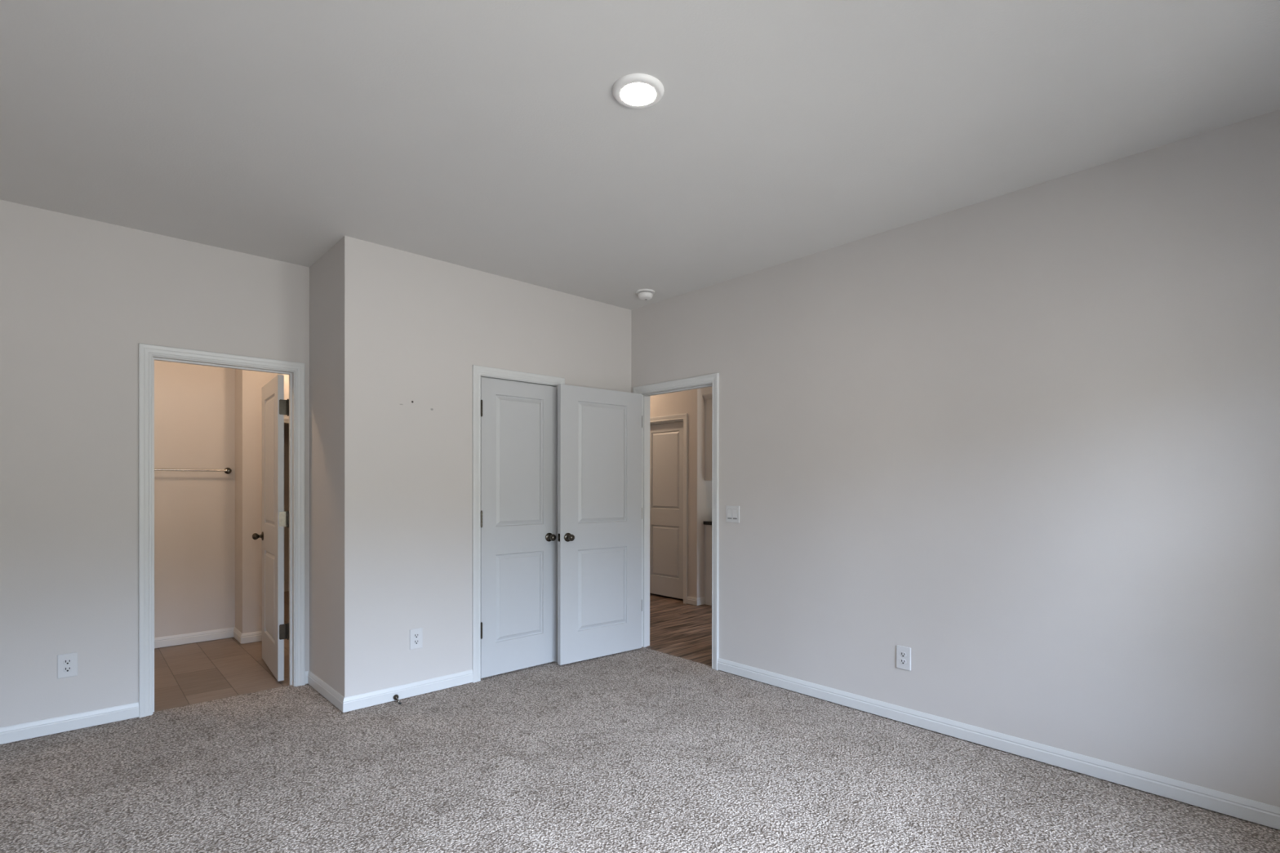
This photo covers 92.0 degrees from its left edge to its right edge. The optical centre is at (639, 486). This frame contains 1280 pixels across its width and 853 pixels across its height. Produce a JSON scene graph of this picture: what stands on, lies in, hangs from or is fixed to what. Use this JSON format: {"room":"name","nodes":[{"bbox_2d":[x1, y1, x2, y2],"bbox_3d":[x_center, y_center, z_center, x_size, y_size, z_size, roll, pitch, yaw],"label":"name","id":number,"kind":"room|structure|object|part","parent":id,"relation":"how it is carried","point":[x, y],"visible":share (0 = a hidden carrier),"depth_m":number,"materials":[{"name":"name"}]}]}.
{"room":"empty bedroom","nodes":[
{"label":"empty bedroom","id":0,"kind":"room"},
{"bbox_2d":[0,200,309,744],"bbox_3d":[-2.976,-0.022,3.402,2.084,2.840,0.115,0,0,-43],"label":"wall","id":1,"kind":"structure","parent":0,"point":[79,296],"depth_m":3.33,"materials":[{"name":"paint"}]},
{"bbox_2d":[57,652,77,678],"bbox_3d":[-3.029,0.949,3.272,0.080,0.126,0.008,0,0,-43],"label":"wall outlet","id":2,"kind":"object","parent":1,"relation":"attached to","point":[67,664],"visible":1,"depth_m":3.27,"materials":[{"name":"plastic"}]},
{"bbox_2d":[63,666,71,671],"bbox_3d":[-3.027,0.968,3.271,0.034,0.029,0.003,0,0,-43],"label":"receptacle","id":3,"kind":"object","parent":2,"relation":"attached to","point":[66,668],"depth_m":3.27,"materials":[{"name":"plastic"}]},
{"bbox_2d":[63,658,71,664],"bbox_3d":[-3.027,0.929,3.271,0.034,0.029,0.003,0,0,-43],"label":"receptacle","id":4,"kind":"object","parent":2,"relation":"attached to","point":[66,661],"depth_m":3.27,"materials":[{"name":"plastic"}]},
{"bbox_2d":[0,702,138,744],"bbox_3d":[-3.255,1.253,3.060,1.209,0.080,0.014,0,0,-43],"label":"baseboard","id":5,"kind":"structure","parent":1,"relation":"attached to","point":[12,733],"depth_m":3.27,"materials":[{"name":"white paint"}]},
{"bbox_2d":[138,342,305,717],"bbox_3d":[-2.543,0.256,3.803,0.846,2.123,0.148,0,0,-43],"label":"door frame","id":6,"kind":"structure","parent":1,"relation":"attached to","point":[148,353],"depth_m":3.56,"materials":[{"name":"white paint"}]},
{"bbox_2d":[252,374,288,681],"bbox_3d":[-2.577,0.273,4.343,0.173,2.023,0.777,0,0,-39],"label":"door","id":7,"kind":"structure","parent":1,"relation":"in","point":[274,406],"depth_m":4.20,"materials":[{"name":"white paint"}]},
{"bbox_3d":[-2.814,0.368,4.555,0.069,0.065,0.065,0,0,-39],"label":"knob","id":8,"kind":"part","parent":7,"relation":"part of","materials":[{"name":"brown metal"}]},
{"bbox_2d":[154,360,235,648],"bbox_3d":[-4.254,-0.026,4.703,1.975,2.840,0.115,0,0,-43],"label":"wall","id":9,"kind":"structure","parent":0,"point":[194,405],"depth_m":5.13,"materials":[{"name":"paint"}]},
{"bbox_2d":[154,467,231,474],"bbox_3d":[-3.726,-0.134,5.056,0.670,0.054,0.083,0,0,-43],"label":"towel bar","id":10,"kind":"object","parent":9,"relation":"attached to","point":[228,470],"visible":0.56,"depth_m":5.09,"materials":[{"name":"silver metal"}]},
{"bbox_2d":[154,626,262,648],"bbox_3d":[-3.975,1.256,4.879,1.776,0.080,4.231,0,0,5],"label":"baseboard","id":11,"kind":"structure","parent":9,"relation":"attached to","point":[179,639],"depth_m":5.14,"materials":[{"name":"white paint"}]},
{"bbox_2d":[235,368,281,644],"bbox_3d":[-4.048,-0.029,6.149,0.290,2.840,2.580,0,0,-43],"label":"wall","id":12,"kind":"structure","parent":0,"point":[249,384],"depth_m":5.16,"materials":[{"name":"paint"}]},
{"bbox_2d":[281,373,288,424],"bbox_3d":[-4.299,-0.032,7.470,1.135,2.840,0.100,0,0,-43],"label":"wall","id":13,"kind":"structure","parent":0,"point":[286,376],"depth_m":7.44,"materials":[{"name":"paint"}]},
{"bbox_2d":[284,417,288,422],"bbox_3d":[-4.313,0.236,7.379,0.946,2.121,0.016,0,0,-43],"label":"door frame","id":14,"kind":"structure","parent":13,"relation":"attached to","point":[286,420],"depth_m":7.43,"materials":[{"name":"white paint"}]},
{"bbox_2d":[284,423,288,591],"bbox_3d":[-4.696,-0.058,7.852,1.400,2.990,1.000,0,0,-43],"label":"wall","id":15,"kind":"structure","parent":0,"point":[286,425],"depth_m":8.34,"materials":[{"name":"paint"}]},
{"bbox_2d":[309,235,365,712],"bbox_3d":[-1.928,-0.022,3.889,0.115,2.840,0.822,0,0,-43],"label":"wall","id":16,"kind":"structure","parent":0,"point":[337,279],"depth_m":3.63,"materials":[{"name":"paint"}]},
{"bbox_2d":[305,669,472,712],"bbox_3d":[-1.647,1.252,4.066,0.827,0.080,0.720,0,0,-43],"label":"baseboard","id":17,"kind":"structure","parent":16,"relation":"attached to","point":[343,704],"depth_m":3.78,"materials":[{"name":"white paint"}]},
{"bbox_2d":[365,240,631,707],"bbox_3d":[-0.875,-0.021,4.381,2.100,2.840,0.115,0,0,-43],"label":"wall","id":18,"kind":"structure","parent":0,"point":[428,320],"depth_m":3.90,"materials":[{"name":"paint"}]},
{"bbox_2d":[392,694,401,704],"bbox_3d":[-1.453,1.282,3.708,0.033,0.049,0.083,0,0,-36],"label":"door stop","id":19,"kind":"object","parent":18,"relation":"attached to","point":[395,697],"visible":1,"depth_m":3.72,"materials":[{"name":"brown metal"}]},
{"bbox_2d":[409,627,422,649],"bbox_3d":[-1.383,0.945,3.831,0.080,0.126,0.008,0,0,-43],"label":"wall outlet","id":20,"kind":"object","parent":18,"relation":"attached to","point":[415,634],"visible":1,"depth_m":3.83,"materials":[{"name":"plastic"}]},
{"bbox_2d":[413,633,418,638],"bbox_3d":[-1.381,0.926,3.830,0.034,0.029,0.003,0,0,-43],"label":"receptacle","id":21,"kind":"object","parent":20,"relation":"attached to","point":[415,635],"depth_m":3.83,"materials":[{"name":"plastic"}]},
{"bbox_2d":[480,377,555,678],"bbox_3d":[-0.823,0.279,4.333,0.630,2.016,0.104,0,0,-43],"label":"door","id":22,"kind":"structure","parent":18,"relation":"in","point":[518,420],"depth_m":4.33,"materials":[{"name":"white paint"}]},
{"bbox_3d":[-0.635,0.370,4.484,0.065,0.065,0.069,0,0,-43],"label":"knob","id":23,"kind":"part","parent":22,"relation":"part of","materials":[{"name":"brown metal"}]},
{"bbox_2d":[471,364,564,683],"bbox_3d":[-0.867,0.257,4.378,0.743,2.123,0.132,0,0,-43],"label":"door frame","id":24,"kind":"structure","parent":18,"relation":"attached to","point":[478,372],"depth_m":4.11,"materials":[{"name":"white paint"}]},
{"bbox_2d":[557,384,642,665],"bbox_3d":[-0.268,0.275,4.707,0.822,2.023,0.173,0,0,-39],"label":"door","id":25,"kind":"structure","parent":18,"relation":"in","point":[600,509],"depth_m":4.66,"materials":[{"name":"white paint"}]},
{"bbox_3d":[-0.496,0.369,4.453,0.065,0.065,0.069,0,0,-39],"label":"knob","id":26,"kind":"part","parent":25,"relation":"part of","materials":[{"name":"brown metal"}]},
{"bbox_2d":[0,0,1279,310],"bbox_3d":[-0.270,-1.486,2.105,4.300,0.100,5.457,0,0,-43],"label":"ceiling","id":27,"kind":"structure","parent":0,"point":[491,136],"depth_m":2.40,"materials":[{"name":"paint"}]},
{"bbox_2d":[612,73,664,108],"bbox_3d":[-0.004,-1.428,2.240,0.188,0.016,0.188,0,0,-43],"label":"recessed light","id":28,"kind":"object","parent":27,"relation":"in","point":[633,91],"visible":1,"depth_m":2.22,"materials":[{"name":"white plastic"}]},
{"bbox_2d":[635,288,654,300],"bbox_3d":[0.046,-1.415,4.573,0.142,0.053,0.142,0,0,-43],"label":"smoke detector","id":29,"kind":"object","parent":27,"relation":"attached to","point":[643,294],"visible":1,"depth_m":4.53,"materials":[{"name":"white plastic"}]},
{"bbox_3d":[0.046,-1.436,4.573,0.142,0.010,0.142,0,0,-43],"label":"plate","id":30,"kind":"part","parent":29,"relation":"part of","materials":[{"name":"white plastic"}]},
{"bbox_2d":[0,591,1279,852],"bbox_3d":[-0.120,1.354,5.040,8.500,0.112,9.550,0,0,-43],"label":"floor","id":31,"kind":"structure","parent":0,"point":[643,749],"depth_m":2.77,"materials":[{"name":"beige carpet"}]},
{"bbox_2d":[704,524,711,605],"bbox_3d":[1.271,0.860,6.895,0.918,0.882,0.626,0,0,-43],"label":"base cabinet","id":32,"kind":"object","parent":31,"relation":"on","point":[708,528],"visible":0.09,"depth_m":6.78,"materials":[{"name":"white paint"}]},
{"bbox_2d":[703,520,711,524],"bbox_3d":[1.268,0.401,6.885,0.945,0.036,0.635,0,0,-43],"label":"countertop","id":33,"kind":"structure","parent":32,"relation":"on","point":[705,522],"depth_m":6.76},
{"bbox_2d":[649,390,689,596],"bbox_3d":[-0.669,-0.030,8.221,0.115,2.840,3.727,0,0,-43],"label":"wall","id":34,"kind":"structure","parent":0,"point":[677,402],"depth_m":6.94,"materials":[{"name":"paint"}]},
{"bbox_2d":[649,421,683,599],"bbox_3d":[0.299,0.264,7.188,0.105,2.023,0.728,0,0,-44],"label":"door","id":35,"kind":"structure","parent":34,"relation":"in","point":[666,439],"depth_m":7.18,"materials":[{"name":"white paint"}]},
{"bbox_2d":[649,413,687,604],"bbox_3d":[0.282,0.252,7.180,0.132,2.123,0.853,0,0,-43],"label":"door frame","id":36,"kind":"structure","parent":34,"relation":"attached to","point":[680,417],"depth_m":6.85,"materials":[{"name":"white paint"}]},
{"bbox_2d":[688,386,711,605],"bbox_3d":[1.529,-0.026,7.636,2.550,2.840,0.115,0,0,-43],"label":"wall","id":37,"kind":"structure","parent":0,"point":[700,490],"depth_m":6.78,"materials":[{"name":"paint"}]},
{"bbox_2d":[686,595,705,605],"bbox_3d":[0.628,1.255,6.817,0.138,0.080,0.156,0,0,-43],"label":"baseboard","id":38,"kind":"structure","parent":37,"relation":"attached to","point":[690,600],"depth_m":6.76,"materials":[{"name":"white paint"}]},
{"bbox_2d":[702,393,711,480],"bbox_3d":[1.183,-0.536,6.990,0.995,0.947,0.360,0,0,-43],"label":"upper cabinet","id":39,"kind":"object","parent":37,"relation":"attached to","point":[708,397],"visible":0.13,"depth_m":6.78,"materials":[{"name":"white paint"}]},
{"bbox_3d":[1.184,-0.983,6.989,0.995,0.055,0.360,0,0,-43],"label":"crown moulding","id":40,"kind":"part","parent":39,"relation":"part of","materials":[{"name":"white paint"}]},
{"bbox_2d":[631,109,1279,830],"bbox_3d":[1.551,-0.017,3.389,0.115,2.840,4.865,0,0,-43],"label":"wall","id":41,"kind":"structure","parent":0,"point":[1024,442],"depth_m":2.94,"materials":[{"name":"paint"}]},
{"bbox_2d":[633,373,719,670],"bbox_3d":[0.304,0.258,4.738,0.148,2.123,0.892,0,0,-43],"label":"door frame","id":42,"kind":"structure","parent":41,"relation":"attached to","point":[712,380],"depth_m":4.57,"materials":[{"name":"white paint"}]},
{"bbox_2d":[725,505,739,523],"bbox_3d":[0.645,0.191,4.275,0.012,0.117,0.117,0,0,-43],"label":"light switch","id":43,"kind":"object","parent":41,"relation":"attached to","point":[732,513],"visible":1,"depth_m":4.27,"materials":[{"name":"plastic"}]},
{"bbox_2d":[896,645,911,671],"bbox_3d":[1.456,0.945,3.402,0.008,0.126,0.080,0,0,-43],"label":"wall outlet","id":44,"kind":"object","parent":41,"relation":"attached to","point":[903,654],"visible":1,"depth_m":3.40,"materials":[{"name":"plastic"}]},
{"bbox_2d":[900,658,906,664],"bbox_3d":[1.454,0.965,3.401,0.003,0.029,0.034,0,0,-43],"label":"receptacle","id":45,"kind":"object","parent":44,"relation":"attached to","point":[903,661],"depth_m":3.40,"materials":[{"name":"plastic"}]},
{"bbox_2d":[900,652,906,657],"bbox_3d":[1.454,0.926,3.401,0.003,0.029,0.034,0,0,-43],"label":"receptacle","id":46,"kind":"object","parent":44,"relation":"attached to","point":[902,654],"depth_m":3.40,"materials":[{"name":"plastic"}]},
{"bbox_2d":[717,657,1279,830],"bbox_3d":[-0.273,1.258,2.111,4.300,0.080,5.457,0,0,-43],"label":"baseboard","id":47,"kind":"structure","parent":41,"relation":"attached to","point":[1246,809],"depth_m":2.92,"materials":[{"name":"white paint"}]}
]}

